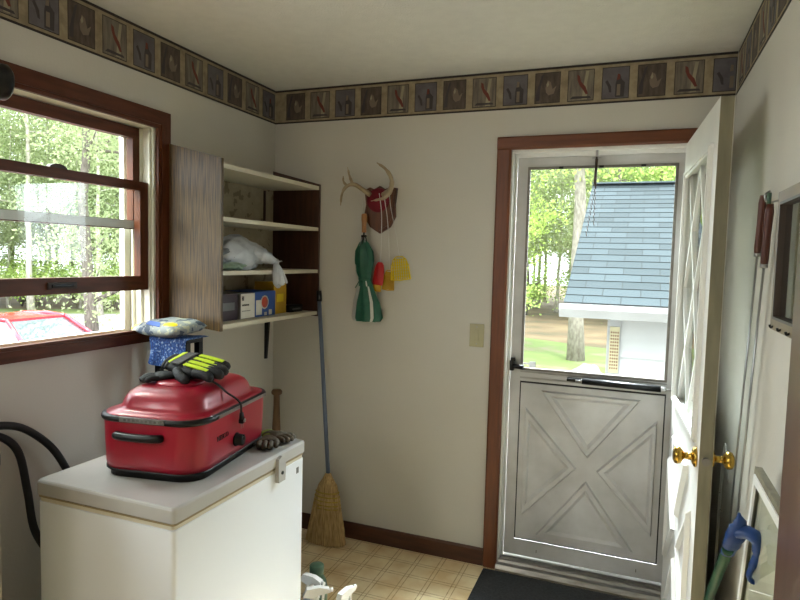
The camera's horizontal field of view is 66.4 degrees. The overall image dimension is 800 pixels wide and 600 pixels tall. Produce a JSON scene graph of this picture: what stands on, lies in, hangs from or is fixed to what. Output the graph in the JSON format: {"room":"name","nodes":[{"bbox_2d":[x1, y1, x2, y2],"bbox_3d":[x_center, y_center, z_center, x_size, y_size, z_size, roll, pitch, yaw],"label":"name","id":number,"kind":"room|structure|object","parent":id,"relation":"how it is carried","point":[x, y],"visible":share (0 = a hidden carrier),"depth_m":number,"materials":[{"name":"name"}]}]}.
{"room":"mudroom","nodes":[
{"label":"mudroom","id":0,"kind":"room"},
{"bbox_2d":[0,7,275,599],"bbox_3d":[-1.557,0.200,1.445,0.150,2.461,4.600,3,4,21],"label":"wall","id":1,"kind":"structure","parent":0,"point":[63,398],"depth_m":2.25,"materials":[{"name":"paint"}]},
{"bbox_2d":[0,433,39,546],"bbox_3d":[-1.206,0.670,1.887,0.178,0.643,0.459,3,4,21],"label":"hose","id":2,"kind":"object","parent":1,"relation":"attached to","point":[10,442],"visible":0.52,"depth_m":2.01,"materials":[{"name":"rubber"}]},
{"bbox_2d":[0,59,170,364],"bbox_3d":[-1.231,-0.288,2.193,0.172,0.954,0.970,3,4,21],"label":"window","id":3,"kind":"structure","parent":1,"relation":"in","point":[144,132],"depth_m":2.39,"materials":[{"name":"brown wood"}]},
{"bbox_2d":[0,63,14,100],"bbox_3d":[-1.240,-0.645,1.717,0.133,0.120,0.240,4,5,33],"label":"spotlight","id":4,"kind":"object","parent":3,"relation":"attached to","point":[7,79],"visible":1,"depth_m":1.77,"materials":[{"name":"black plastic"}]},
{"bbox_2d":[0,0,275,123],"bbox_3d":[-1.440,-0.936,1.384,0.002,0.179,4.200,3,4,21],"label":"wallpaper border","id":5,"kind":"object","parent":1,"relation":"attached to","point":[84,25],"depth_m":2.41,"materials":[{"name":"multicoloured paper"}]},
{"bbox_2d":[169,144,320,358],"bbox_3d":[-0.720,-0.165,2.954,0.288,1.025,0.839,3,4,21],"label":"upper cabinet","id":6,"kind":"object","parent":1,"relation":"attached to","point":[211,199],"visible":0.78,"depth_m":2.71,"materials":[{"name":"brown wood"}]},
{"bbox_2d":[223,248,234,262],"bbox_3d":[-0.816,-0.199,2.672,0.203,0.106,0.179,3,4,21],"label":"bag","id":7,"kind":"object","parent":6,"relation":"on","point":[225,250],"visible":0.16,"depth_m":2.63,"materials":[{"name":"plastic"}]},
{"bbox_2d":[223,293,237,321],"bbox_3d":[-0.836,0.031,2.700,0.156,0.118,0.175,3,4,21],"label":"storage box","id":8,"kind":"object","parent":6,"relation":"on","point":[229,299],"visible":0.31,"depth_m":2.70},
{"bbox_2d":[223,262,246,269],"bbox_3d":[-0.749,-0.151,2.669,0.126,0.038,0.217,3,4,21],"label":"bag","id":9,"kind":"object","parent":6,"relation":"on","point":[227,265],"visible":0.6,"depth_m":2.62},
{"bbox_2d":[223,291,254,319],"bbox_3d":[-0.781,0.023,2.840,0.176,0.118,0.113,3,4,21],"label":"storage box","id":10,"kind":"object","parent":6,"relation":"on","point":[246,300],"visible":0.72,"depth_m":2.80,"materials":[{"name":"white cardboard"}]},
{"bbox_2d":[225,289,274,316],"bbox_3d":[-0.728,0.014,2.980,0.172,0.120,0.173,3,4,21],"label":"storage box","id":11,"kind":"object","parent":6,"relation":"on","point":[264,299],"visible":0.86,"depth_m":2.95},
{"bbox_2d":[223,234,287,287],"bbox_3d":[-0.720,-0.176,2.785,0.224,0.248,0.443,3,4,21],"label":"plastic bag","id":12,"kind":"object","parent":6,"relation":"on","point":[251,254],"visible":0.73,"depth_m":2.78,"materials":[{"name":"plastic"}]},
{"bbox_2d":[223,310,316,328],"bbox_3d":[-0.726,0.084,2.971,0.283,0.018,0.806,3,4,21],"label":"shelf","id":13,"kind":"object","parent":6,"relation":"attached to","point":[281,316],"depth_m":2.89,"materials":[{"name":"wood"}]},
{"bbox_2d":[255,281,285,313],"bbox_3d":[-0.661,-0.014,3.118,0.116,0.160,0.115,3,4,21],"label":"storage box","id":14,"kind":"object","parent":6,"relation":"on","point":[280,293],"visible":0.49,"depth_m":3.08,"materials":[{"name":"yellow cardboard"}]},
{"bbox_2d":[223,268,317,274],"bbox_3d":[-0.720,-0.139,2.955,0.283,0.018,0.806,3,4,21],"label":"shelf","id":15,"kind":"object","parent":6,"relation":"attached to","point":[257,271],"depth_m":3.00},
{"bbox_2d":[223,217,317,230],"bbox_3d":[-0.714,-0.363,2.940,0.283,0.018,0.806,3,4,21],"label":"shelf","id":16,"kind":"object","parent":6,"relation":"attached to","point":[229,224],"depth_m":2.99,"materials":[{"name":"wood"}]},
{"bbox_2d":[224,163,318,190],"bbox_3d":[-0.709,-0.580,2.925,0.283,0.019,0.806,3,4,21],"label":"shelf","id":17,"kind":"object","parent":6,"relation":"attached to","point":[234,176],"depth_m":2.97,"materials":[{"name":"wood"}]},
{"bbox_2d":[286,304,301,312],"bbox_3d":[-0.583,0.043,3.236,0.081,0.035,0.125,3,4,21],"label":"box","id":18,"kind":"object","parent":6,"relation":"on","point":[289,307],"visible":0.72,"depth_m":3.21,"materials":[{"name":"black plastic"}]},
{"bbox_2d":[301,528,494,599],"bbox_3d":[-0.477,1.495,1.101,2.535,0.120,4.600,3,4,21],"label":"floor","id":19,"kind":"structure","parent":0,"point":[379,572],"depth_m":2.96,"materials":[{"name":"tile"}]},
{"bbox_2d":[0,462,1,599],"bbox_3d":[-1.234,0.876,1.547,0.386,1.015,0.386,3,4,21],"label":"water tank","id":20,"kind":"object","parent":19,"relation":"on","point":[0,462],"visible":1,"depth_m":1.63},
{"bbox_2d":[0,422,69,469],"bbox_3d":[-1.218,0.650,1.951,0.083,0.614,0.566,2,4,11],"label":"hose","id":21,"kind":"object","parent":20,"relation":"attached to","point":[27,430],"visible":0.58,"depth_m":2.04,"materials":[{"name":"rubber"}]},
{"bbox_2d":[37,439,303,599],"bbox_3d":[-0.706,0.939,2.028,0.520,0.850,0.680,3,4,21],"label":"chest freezer","id":22,"kind":"object","parent":19,"relation":"on","point":[234,532],"visible":0.76,"depth_m":1.76,"materials":[{"name":"metal"}]},
{"bbox_2d":[101,373,265,482],"bbox_3d":[-0.680,0.363,2.019,0.382,0.301,0.573,2,4,12],"label":"oven","id":23,"kind":"object","parent":22,"relation":"on","point":[169,430],"visible":0.91,"depth_m":1.81,"materials":[{"name":"red metal"}]},
{"bbox_2d":[139,371,174,382],"bbox_3d":[-0.767,0.242,1.964,0.134,0.033,0.096,-1,4,-29],"label":"glove","id":24,"kind":"object","parent":23,"relation":"on","point":[160,375],"visible":0.86,"depth_m":1.93,"materials":[{"name":"black fabric"}]},
{"bbox_2d":[155,338,202,371],"bbox_3d":[-0.912,0.736,2.521,0.160,1.178,0.100,3,4,21],"label":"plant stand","id":25,"kind":"object","parent":23,"relation":"on","point":[198,343],"visible":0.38,"depth_m":2.48,"materials":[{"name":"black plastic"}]},
{"bbox_2d":[148,335,208,365],"bbox_3d":[-0.893,0.204,2.467,0.203,0.117,0.139,3,4,21],"label":"cloth","id":26,"kind":"object","parent":25,"relation":"on","point":[161,348],"visible":0.7,"depth_m":2.42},
{"bbox_2d":[132,317,206,337],"bbox_3d":[-0.937,0.111,2.483,0.256,0.072,0.189,4,5,30],"label":"sack","id":27,"kind":"object","parent":26,"relation":"on","point":[169,327],"visible":1,"depth_m":2.42,"materials":[{"name":"multicoloured fabric"}]},
{"bbox_2d":[161,352,230,383],"bbox_3d":[-0.661,0.220,1.958,0.223,0.081,0.154,3,4,21],"label":"glove","id":28,"kind":"object","parent":23,"relation":"on","point":[183,365],"visible":1,"depth_m":1.94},
{"bbox_2d":[252,433,279,449],"bbox_3d":[-0.472,0.496,2.142,0.101,0.027,0.138,1,4,-7],"label":"glove","id":29,"kind":"object","parent":22,"relation":"on","point":[268,441],"visible":0.92,"depth_m":2.10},
{"bbox_2d":[261,429,295,442],"bbox_3d":[-0.446,0.492,2.199,0.138,0.027,0.100,4,5,36],"label":"glove","id":30,"kind":"object","parent":22,"relation":"on","point":[283,437],"visible":0.8,"depth_m":2.19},
{"bbox_2d":[271,389,281,430],"bbox_3d":[-0.683,0.880,3.364,0.068,0.787,0.068,3,4,21],"label":"bat","id":31,"kind":"object","parent":19,"relation":"on","point":[276,426],"visible":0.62,"depth_m":3.33,"materials":[{"name":"brown wood"}]},
{"bbox_2d":[301,572,324,599],"bbox_3d":[-0.346,1.216,2.412,0.116,0.265,0.080,4,5,31],"label":"spray bottle","id":32,"kind":"object","parent":19,"relation":"on","point":[310,579],"visible":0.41,"depth_m":2.40,"materials":[{"name":"white paint"}]},
{"bbox_2d":[305,561,326,599],"bbox_3d":[-0.350,1.220,2.556,0.092,0.236,0.092,3,4,21],"label":"bottle","id":33,"kind":"object","parent":19,"relation":"on","point":[317,567],"visible":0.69,"depth_m":2.53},
{"bbox_2d":[303,585,332,599],"bbox_3d":[-0.318,1.227,2.359,0.116,0.250,0.080,1,4,-14],"label":"spray bottle","id":34,"kind":"object","parent":19,"relation":"on","point":[312,593],"visible":1,"depth_m":2.34,"materials":[{"name":"white paint"}]},
{"bbox_2d":[306,291,345,547],"bbox_3d":[-0.392,0.621,3.215,0.264,1.330,0.128,5,5,39],"label":"broom","id":35,"kind":"object","parent":19,"relation":"on","point":[326,524],"visible":1,"depth_m":3.20,"materials":[{"name":"beige plant"}]},
{"bbox_2d":[336,584,356,599],"bbox_3d":[-0.206,1.225,2.326,0.080,0.265,0.116,4,5,31],"label":"spray bottle","id":36,"kind":"object","parent":19,"relation":"on","point":[346,592],"visible":1,"depth_m":2.31,"materials":[{"name":"white paint"}]},
{"bbox_2d":[467,568,632,599],"bbox_3d":[0.568,1.371,2.356,0.770,0.009,1.105,3,4,21],"label":"doormat","id":37,"kind":"object","parent":19,"relation":"on","point":[490,584],"visible":1,"depth_m":2.81,"materials":[{"name":"grey carpet"}]},
{"bbox_2d":[714,443,728,599],"bbox_3d":[1.173,0.946,2.249,0.014,0.863,0.254,3,4,21],"label":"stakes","id":38,"kind":"object","parent":19,"relation":"on","point":[719,510],"visible":0.67,"depth_m":2.29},
{"bbox_2d":[704,512,760,599],"bbox_3d":[0.993,0.944,1.963,0.087,0.933,1.107,3,4,21],"label":"pole","id":39,"kind":"object","parent":19,"relation":"on","point":[737,532],"visible":0.93,"depth_m":1.45,"materials":[{"name":"plastic"}]},
{"bbox_2d":[737,466,779,599],"bbox_3d":[0.730,0.933,1.263,0.078,1.017,0.620,3,4,21],"label":"screen panel","id":40,"kind":"object","parent":19,"relation":"on","point":[763,515],"visible":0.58,"depth_m":1.40,"materials":[{"name":"white paint"}]},
{"bbox_2d":[87,0,762,90],"bbox_3d":[-0.413,-1.029,0.928,2.535,0.120,4.600,3,4,21],"label":"ceiling","id":41,"kind":"structure","parent":0,"point":[279,45],"depth_m":2.41,"materials":[{"name":"paint"}]},
{"bbox_2d":[272,51,738,592],"bbox_3d":[0.360,0.137,3.087,2.235,2.461,0.150,3,4,21],"label":"wall","id":42,"kind":"structure","parent":0,"point":[407,391],"depth_m":3.13,"materials":[{"name":"paint"}]},
{"bbox_2d":[340,162,397,233],"bbox_3d":[-0.157,-0.510,3.082,0.314,0.340,0.161,3,4,21],"label":"plaque","id":43,"kind":"object","parent":42,"relation":"attached to","point":[373,208],"visible":0.98,"depth_m":3.10,"materials":[{"name":"brown wood"}]},
{"bbox_2d":[352,188,382,321],"bbox_3d":[-0.162,-0.230,3.127,0.168,0.680,0.095,3,4,21],"label":"folded umbrella","id":44,"kind":"object","parent":43,"relation":"hanging from","point":[366,306],"visible":1,"depth_m":3.12,"materials":[{"name":"green fabric"}]},
{"bbox_2d":[373,193,383,291],"bbox_3d":[-0.115,-0.290,3.112,0.060,0.500,0.053,3,4,21],"label":"red fly swatter","id":45,"kind":"object","parent":42,"relation":"hanging from","point":[378,277],"visible":0.95,"depth_m":3.13,"materials":[{"name":"plastic"}]},
{"bbox_2d":[382,200,393,290],"bbox_3d":[-0.055,-0.275,3.095,0.064,0.463,0.114,1,4,-2],"label":"fly swatter","id":46,"kind":"object","parent":42,"relation":"hanging from","point":[388,285],"visible":1,"depth_m":3.14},
{"bbox_2d":[302,512,482,565],"bbox_3d":[-0.164,1.251,3.269,1.236,0.086,0.013,3,4,21],"label":"baseboard","id":47,"kind":"structure","parent":42,"relation":"attached to","point":[372,534],"depth_m":3.18,"materials":[{"name":"brown wood"}]},
{"bbox_2d":[389,196,410,280],"bbox_3d":[-0.009,-0.333,3.096,0.130,0.472,0.070,0,4,-15],"label":"fly swatter","id":48,"kind":"object","parent":42,"relation":"hanging from","point":[394,259],"visible":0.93,"depth_m":3.11,"materials":[{"name":"yellow plastic"}]},
{"bbox_2d":[469,323,483,346],"bbox_3d":[0.376,0.174,2.997,0.072,0.114,0.009,3,4,21],"label":"light switch","id":49,"kind":"object","parent":42,"relation":"attached to","point":[476,339],"visible":1,"depth_m":2.99,"materials":[{"name":"beige plastic"}]},
{"bbox_2d":[275,51,737,124],"bbox_3d":[0.360,-0.996,2.939,2.232,0.179,0.002,3,4,21],"label":"wallpaper border","id":50,"kind":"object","parent":42,"relation":"attached to","point":[713,74],"depth_m":2.86,"materials":[{"name":"brown paper"}]},
{"bbox_2d":[495,143,686,599],"bbox_3d":[0.903,0.324,2.885,0.799,2.042,0.214,3,4,21],"label":"door","id":51,"kind":"structure","parent":42,"relation":"in","point":[584,456],"depth_m":2.90,"materials":[{"name":"white paint"}]},
{"bbox_2d":[482,128,705,568],"bbox_3d":[0.873,0.299,2.806,0.934,2.102,0.019,3,4,21],"label":"trim","id":52,"kind":"structure","parent":42,"relation":"attached to","point":[505,145],"depth_m":2.92,"materials":[{"name":"wood"}]},
{"bbox_2d":[706,0,799,599],"bbox_3d":[0.665,0.316,0.588,0.150,2.461,4.600,3,4,21],"label":"wall","id":53,"kind":"structure","parent":0,"point":[766,144],"depth_m":1.94,"materials":[{"name":"paint"}]},
{"bbox_2d":[661,95,735,599],"bbox_3d":[1.089,0.367,2.288,0.180,2.018,0.812,3,4,18],"label":"door","id":54,"kind":"structure","parent":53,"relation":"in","point":[692,458],"depth_m":1.99,"materials":[{"name":"white paint"}]},
{"bbox_2d":[728,195,766,525],"bbox_3d":[1.055,0.235,1.866,0.022,1.080,0.235,3,4,22],"label":"fork","id":55,"kind":"object","parent":53,"relation":"hanging from","point":[762,204],"visible":0.83,"depth_m":1.80,"materials":[{"name":"metal"}]},
{"bbox_2d":[736,204,773,515],"bbox_3d":[1.027,0.272,1.788,0.022,1.080,0.235,3,4,22],"label":"fork","id":56,"kind":"object","parent":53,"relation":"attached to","point":[769,212],"visible":0.93,"depth_m":1.71,"materials":[{"name":"metal"}]},
{"bbox_2d":[736,0,791,94],"bbox_3d":[0.641,-0.828,0.581,0.002,0.179,4.200,3,4,21],"label":"trim","id":57,"kind":"structure","parent":53,"relation":"attached to","point":[769,14],"depth_m":2.09,"materials":[{"name":"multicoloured paper"}]},
{"bbox_2d":[764,190,778,203],"bbox_3d":[1.003,-0.278,1.647,0.039,0.037,0.024,3,4,21],"label":"wall hook","id":58,"kind":"object","parent":53,"relation":"attached to","point":[768,200],"visible":0.7,"depth_m":1.65,"materials":[{"name":"metal"}]},
{"bbox_2d":[768,182,799,337],"bbox_3d":[0.903,-0.090,1.401,0.031,0.350,0.374,3,4,21],"label":"wall mirror","id":59,"kind":"object","parent":53,"relation":"attached to","point":[788,218],"visible":0.77,"depth_m":1.50,"materials":[{"name":"white wood"}]},
{"bbox_2d":[779,199,799,321],"bbox_3d":[0.912,-0.090,1.398,0.004,0.284,0.300,3,4,21],"label":"mirror glass","id":60,"kind":"object","parent":59,"relation":"attached to","point":[789,209],"depth_m":1.48,"materials":[{"name":"silver"}]},
{"bbox_2d":[773,224,799,599],"bbox_3d":[0.597,0.454,0.751,0.079,2.040,0.820,3,4,21],"label":"door","id":61,"kind":"structure","parent":53,"relation":"in","point":[787,569],"depth_m":1.08,"materials":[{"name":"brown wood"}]},
{"label":"outside","id":62,"kind":"structure","parent":0,"visible":0},
{"bbox_2d":[67,314,119,330],"bbox_3d":[-14.841,1.458,12.866,27.000,0.050,31.200,3,4,21],"label":"driveway","id":63,"kind":"structure","parent":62,"point":[114,318],"depth_m":23.49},
{"bbox_2d":[0,310,92,342],"bbox_3d":[-7.172,0.994,11.682,4.400,1.490,1.813,3,4,21],"label":"car","id":64,"kind":"object","parent":63,"relation":"on","point":[22,325],"visible":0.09,"depth_m":11.41,"materials":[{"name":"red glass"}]},
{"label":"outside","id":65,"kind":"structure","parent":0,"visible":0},
{"bbox_2d":[0,273,609,348],"bbox_3d":[-1.041,0.762,30.453,100.000,0.300,90.000,3,4,21],"label":"ground","id":66,"kind":"structure","parent":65,"point":[549,326],"depth_m":28.04,"materials":[{"name":"green plant"}]},
{"bbox_2d":[0,136,43,273],"bbox_3d":[-21.495,-5.273,33.172,7.654,10.339,6.611,2,4,6],"label":"tree","id":67,"kind":"object","parent":66,"relation":"on","point":[6,136],"visible":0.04,"depth_m":33.15,"materials":[{"name":"green plant"}]},
{"bbox_2d":[0,110,64,274],"bbox_3d":[-22.691,-7.374,28.883,14.688,15.065,10.886,0,4,-15],"label":"tree","id":68,"kind":"object","parent":66,"relation":"on","point":[2,110],"visible":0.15,"depth_m":31.06,"materials":[{"name":"green plant"}]},
{"bbox_2d":[0,235,72,305],"bbox_3d":[-17.769,-1.461,28.659,4.526,3.550,4.757,0,4,-15],"label":"shrub","id":69,"kind":"object","parent":66,"relation":"on","point":[40,263],"visible":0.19,"depth_m":28.72,"materials":[{"name":"green plant"}]},
{"bbox_2d":[0,108,72,247],"bbox_3d":[-20.162,-5.122,28.991,6.829,10.680,7.906,3,4,25],"label":"tree","id":70,"kind":"object","parent":66,"relation":"on","point":[16,116],"visible":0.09,"depth_m":29.64,"materials":[{"name":"green plant"}]},
{"bbox_2d":[0,114,72,275],"bbox_3d":[-21.887,-8.595,36.500,16.090,16.502,11.925,2,4,12],"label":"tree","id":71,"kind":"object","parent":66,"relation":"on","point":[11,114],"visible":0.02,"depth_m":36.08,"materials":[{"name":"green plant"}]},
{"bbox_2d":[0,109,79,307],"bbox_3d":[-17.674,-4.718,28.207,7.482,10.108,6.463,1,4,0],"label":"tree","id":72,"kind":"object","parent":66,"relation":"on","point":[4,236],"visible":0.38,"depth_m":27.74,"materials":[{"name":"green plant"}]},
{"bbox_2d":[6,133,78,295],"bbox_3d":[-20.195,-5.247,35.626,7.416,10.019,6.406,3,4,22],"label":"tree","id":73,"kind":"object","parent":66,"relation":"on","point":[34,133],"visible":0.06,"depth_m":35.04,"materials":[{"name":"green plant"}]},
{"bbox_2d":[10,113,80,272],"bbox_3d":[-21.948,-7.052,37.299,11.477,13.295,9.222,-1,4,-28],"label":"tree","id":74,"kind":"object","parent":66,"relation":"on","point":[10,113],"visible":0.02,"depth_m":38.09,"materials":[{"name":"green plant"}]},
{"bbox_2d":[0,107,100,303],"bbox_3d":[-18.264,-7.504,29.667,13.322,15.433,10.705,3,4,24],"label":"tree","id":75,"kind":"object","parent":66,"relation":"on","point":[49,301],"visible":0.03,"depth_m":29.82,"materials":[{"name":"green plant"}]},
{"bbox_2d":[0,111,101,270],"bbox_3d":[-18.955,-5.113,30.640,7.771,10.497,6.712,0,4,-24],"label":"tree","id":76,"kind":"object","parent":66,"relation":"on","point":[42,231],"visible":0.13,"depth_m":30.83,"materials":[{"name":"green plant"}]},
{"bbox_2d":[3,114,116,298],"bbox_3d":[-17.057,-6.790,33.465,9.798,13.559,13.220,-1,5,-35],"label":"tree","id":77,"kind":"object","parent":66,"relation":"on","point":[71,262],"visible":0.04,"depth_m":33.73,"materials":[{"name":"green plant"}]},
{"bbox_2d":[9,139,119,230],"bbox_3d":[-12.412,-7.418,29.039,10.853,15.646,13.506,1,4,-11],"label":"tree","id":78,"kind":"object","parent":66,"relation":"on","point":[112,206],"visible":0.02,"depth_m":27.23,"materials":[{"name":"green plant"}]},
{"bbox_2d":[23,122,119,307],"bbox_3d":[-14.375,-4.227,28.023,5.959,9.320,6.899,2,4,13],"label":"tree","id":79,"kind":"object","parent":66,"relation":"on","point":[71,163],"visible":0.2,"depth_m":27.82,"materials":[{"name":"green plant"}]},
{"bbox_2d":[38,158,118,273],"bbox_3d":[-16.476,-4.168,32.163,6.312,8.527,5.452,3,4,17],"label":"tree","id":80,"kind":"object","parent":66,"relation":"on","point":[111,158],"visible":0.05,"depth_m":32.03,"materials":[{"name":"green plant"}]},
{"bbox_2d":[50,134,119,305],"bbox_3d":[-13.982,-4.393,30.602,6.898,9.319,5.958,2,4,7],"label":"tree","id":81,"kind":"object","parent":66,"relation":"on","point":[109,251],"visible":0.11,"depth_m":29.99,"materials":[{"name":"green plant"}]},
{"bbox_2d":[51,248,119,300],"bbox_3d":[-14.788,-1.181,28.896,4.165,3.108,3.963,1,4,-5],"label":"shrub","id":82,"kind":"object","parent":66,"relation":"on","point":[72,248],"visible":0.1,"depth_m":28.47,"materials":[{"name":"green plant"}]},
{"bbox_2d":[93,254,119,276],"bbox_3d":[-12.721,-1.352,29.549,4.422,3.469,4.648,1,4,-10],"label":"shrub","id":83,"kind":"object","parent":66,"relation":"on","point":[108,254],"visible":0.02,"depth_m":28.79,"materials":[{"name":"green plant"}]},
{"bbox_2d":[528,269,552,306],"bbox_3d":[7.659,-0.700,36.027,3.108,2.320,2.957,4,5,32],"label":"shrub","id":84,"kind":"object","parent":66,"relation":"on","point":[532,298],"visible":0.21,"depth_m":35.77,"materials":[{"name":"green plant"}]},
{"bbox_2d":[528,170,561,252],"bbox_3d":[3.861,-5.888,30.512,11.417,13.225,9.174,2,4,12],"label":"tree","id":85,"kind":"object","parent":66,"relation":"on","point":[533,170],"visible":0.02,"depth_m":29.06,"materials":[{"name":"green plant"}]},
{"bbox_2d":[529,179,567,293],"bbox_3d":[9.221,-6.949,39.099,10.445,14.455,14.094,0,4,-25],"label":"tree","id":86,"kind":"object","parent":66,"relation":"on","point":[539,179],"visible":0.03,"depth_m":39.52,"materials":[{"name":"green plant"}]},
{"bbox_2d":[528,170,569,282],"bbox_3d":[5.382,-5.523,33.956,8.880,12.105,8.373,4,5,31],"label":"tree","id":87,"kind":"object","parent":66,"relation":"on","point":[547,170],"visible":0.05,"depth_m":33.51,"materials":[{"name":"green plant"}]},
{"bbox_2d":[525,170,586,314],"bbox_3d":[6.066,-6.644,31.721,10.618,14.694,14.327,3,4,23],"label":"tree","id":88,"kind":"object","parent":66,"relation":"on","point":[528,262],"visible":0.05,"depth_m":30.06,"materials":[{"name":"green plant"}]},
{"bbox_2d":[529,170,585,301],"bbox_3d":[9.141,-6.280,40.999,11.087,12.843,8.909,2,4,12],"label":"tree","id":89,"kind":"object","parent":66,"relation":"on","point":[538,170],"visible":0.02,"depth_m":41.41,"materials":[{"name":"green plant"}]},
{"bbox_2d":[546,265,568,299],"bbox_3d":[10.393,-1.074,33.958,4.459,3.498,4.687,3,4,16],"label":"shrub","id":90,"kind":"object","parent":66,"relation":"on","point":[567,275],"visible":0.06,"depth_m":34.06,"materials":[{"name":"green plant"}]},
{"bbox_2d":[528,170,588,307],"bbox_3d":[9.296,-6.096,36.002,11.368,13.169,9.134,3,4,24],"label":"tree","id":91,"kind":"object","parent":66,"relation":"on","point":[544,236],"visible":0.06,"depth_m":35.94,"materials":[{"name":"green plant"}]},
{"bbox_2d":[528,170,589,260],"bbox_3d":[4.803,-5.253,29.067,8.464,12.203,10.534,5,5,39],"label":"tree","id":92,"kind":"object","parent":66,"relation":"on","point":[538,188],"visible":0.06,"depth_m":28.31,"materials":[{"name":"green plant"}]},
{"bbox_2d":[538,168,599,274],"bbox_3d":[11.558,-6.732,38.693,12.247,14.187,9.841,1,4,-13],"label":"tree","id":93,"kind":"object","parent":66,"relation":"on","point":[599,168],"visible":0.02,"depth_m":38.25,"materials":[{"name":"green plant"}]},
{"bbox_2d":[550,169,603,281],"bbox_3d":[10.534,-3.612,33.987,6.332,8.554,5.470,1,4,-9],"label":"tree","id":94,"kind":"object","parent":66,"relation":"on","point":[591,169],"visible":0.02,"depth_m":34.14,"materials":[{"name":"green plant"}]},
{"bbox_2d":[531,167,638,289],"bbox_3d":[7.960,-4.511,28.037,8.169,11.035,7.056,2,4,10],"label":"tree","id":95,"kind":"object","parent":66,"relation":"on","point":[569,247],"visible":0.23,"depth_m":28.28,"materials":[{"name":"green plant"}]},
{"bbox_2d":[532,167,651,311],"bbox_3d":[9.264,-5.080,32.348,8.072,11.636,10.045,1,4,-14],"label":"tree","id":96,"kind":"object","parent":66,"relation":"on","point":[556,305],"visible":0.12,"depth_m":32.79,"materials":[{"name":"green plant"}]},
{"bbox_2d":[530,166,670,264],"bbox_3d":[9.411,-4.825,30.431,7.907,11.399,9.840,-2,5,-40],"label":"tree","id":97,"kind":"object","parent":66,"relation":"on","point":[670,166],"visible":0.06,"depth_m":30.61,"materials":[{"name":"green plant"}]},
{"bbox_2d":[539,166,675,302],"bbox_3d":[10.208,-4.921,25.666,8.883,12.292,11.985,1,4,0],"label":"tree","id":98,"kind":"object","parent":66,"relation":"on","point":[625,179],"visible":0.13,"depth_m":26.73,"materials":[{"name":"green plant"}]},
{"bbox_2d":[614,166,675,181],"bbox_3d":[11.320,-5.710,27.343,10.042,13.689,9.468,1,4,-11],"label":"tree","id":99,"kind":"object","parent":66,"relation":"on","point":[666,168],"visible":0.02,"depth_m":26.73,"materials":[{"name":"green plant"}]},
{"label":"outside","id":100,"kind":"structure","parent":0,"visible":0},
{"bbox_2d":[0,309,605,373],"bbox_3d":[-2.019,1.525,16.803,40.139,0.035,16.638,5,5,38],"label":"lawn","id":101,"kind":"structure","parent":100,"point":[546,354],"depth_m":18.12,"materials":[{"name":"green plant"}]},
{"bbox_2d":[0,121,48,247],"bbox_3d":[-18.248,-4.194,25.937,6.915,9.341,5.973,3,4,23],"label":"tree","id":102,"kind":"object","parent":101,"relation":"on","point":[32,162],"visible":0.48,"depth_m":26.05,"materials":[{"name":"green plant"}]},
{"bbox_2d":[0,108,52,244],"bbox_3d":[-18.036,-5.361,23.335,10.386,12.031,8.346,-2,5,-43],"label":"tree","id":103,"kind":"object","parent":101,"relation":"on","point":[0,108],"visible":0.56,"depth_m":24.63,"materials":[{"name":"green plant"}]},
{"bbox_2d":[0,246,76,309],"bbox_3d":[-16.121,-1.016,27.018,3.977,2.968,3.783,-1,5,-34],"label":"shrub","id":104,"kind":"object","parent":101,"relation":"on","point":[23,274],"visible":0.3,"depth_m":26.96,"materials":[{"name":"green plant"}]},
{"bbox_2d":[0,108,118,309],"bbox_3d":[-15.995,-7.343,26.472,10.865,15.664,13.522,2,4,6],"label":"tree","id":105,"kind":"object","parent":101,"relation":"on","point":[30,300],"visible":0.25,"depth_m":25.79,"materials":[{"name":"green plant"}]},
{"bbox_2d":[0,113,119,331],"bbox_3d":[-7.216,-5.322,16.129,8.174,13.506,10.741,2,4,8],"label":"tree","id":106,"kind":"object","parent":101,"relation":"on","point":[90,300],"visible":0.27,"depth_m":15.92,"materials":[{"name":"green plant"}]},
{"bbox_2d":[0,112,119,314],"bbox_3d":[-12.668,-6.008,25.922,9.187,13.244,11.433,2,4,12],"label":"tree","id":107,"kind":"object","parent":101,"relation":"on","point":[98,306],"visible":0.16,"depth_m":25.19,"materials":[{"name":"green plant"}]},
{"bbox_2d":[73,267,119,309],"bbox_3d":[-13.350,-0.585,27.408,2.935,2.190,2.792,-1,5,-33],"label":"shrub","id":108,"kind":"object","parent":101,"relation":"on","point":[111,298],"visible":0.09,"depth_m":27.50,"materials":[{"name":"green plant"}]},
{"bbox_2d":[523,361,535,367],"bbox_3d":[0.952,1.460,6.754,1.010,1.650,0.060,3,4,21],"label":"railing","id":109,"kind":"object","parent":101,"relation":"on","point":[532,364],"visible":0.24,"depth_m":6.51,"materials":[{"name":"white wood"}]},
{"bbox_2d":[525,170,570,315],"bbox_3d":[2.540,-3.084,18.756,5.838,9.174,5.058,5,5,40],"label":"tree","id":110,"kind":"object","parent":101,"relation":"on","point":[532,221],"visible":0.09,"depth_m":18.35,"materials":[{"name":"green plant"}]},
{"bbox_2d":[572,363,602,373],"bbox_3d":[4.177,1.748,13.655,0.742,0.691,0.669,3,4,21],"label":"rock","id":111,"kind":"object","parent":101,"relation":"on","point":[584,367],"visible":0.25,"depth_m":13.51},
{"bbox_2d":[541,166,675,360],"bbox_3d":[5.465,-5.897,16.743,11.714,15.210,13.674,1,4,-8],"label":"tree","id":112,"kind":"object","parent":101,"relation":"on","point":[575,339],"visible":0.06,"depth_m":16.77,"materials":[{"name":"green plant"}]},
{"bbox_2d":[559,181,674,378],"bbox_3d":[4.433,0.592,6.216,4.940,3.634,5.133,3,4,21],"label":"garden shed","id":113,"kind":"object","parent":101,"relation":"on","point":[620,272],"visible":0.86,"depth_m":5.08,"materials":[{"name":"white"}]},
{"bbox_2d":[608,326,619,372],"bbox_3d":[1.765,0.410,5.040,0.075,0.380,0.019,3,4,21],"label":"vent grille","id":114,"kind":"object","parent":113,"relation":"attached to","point":[613,331],"depth_m":5.04,"materials":[{"name":"beige plastic"}]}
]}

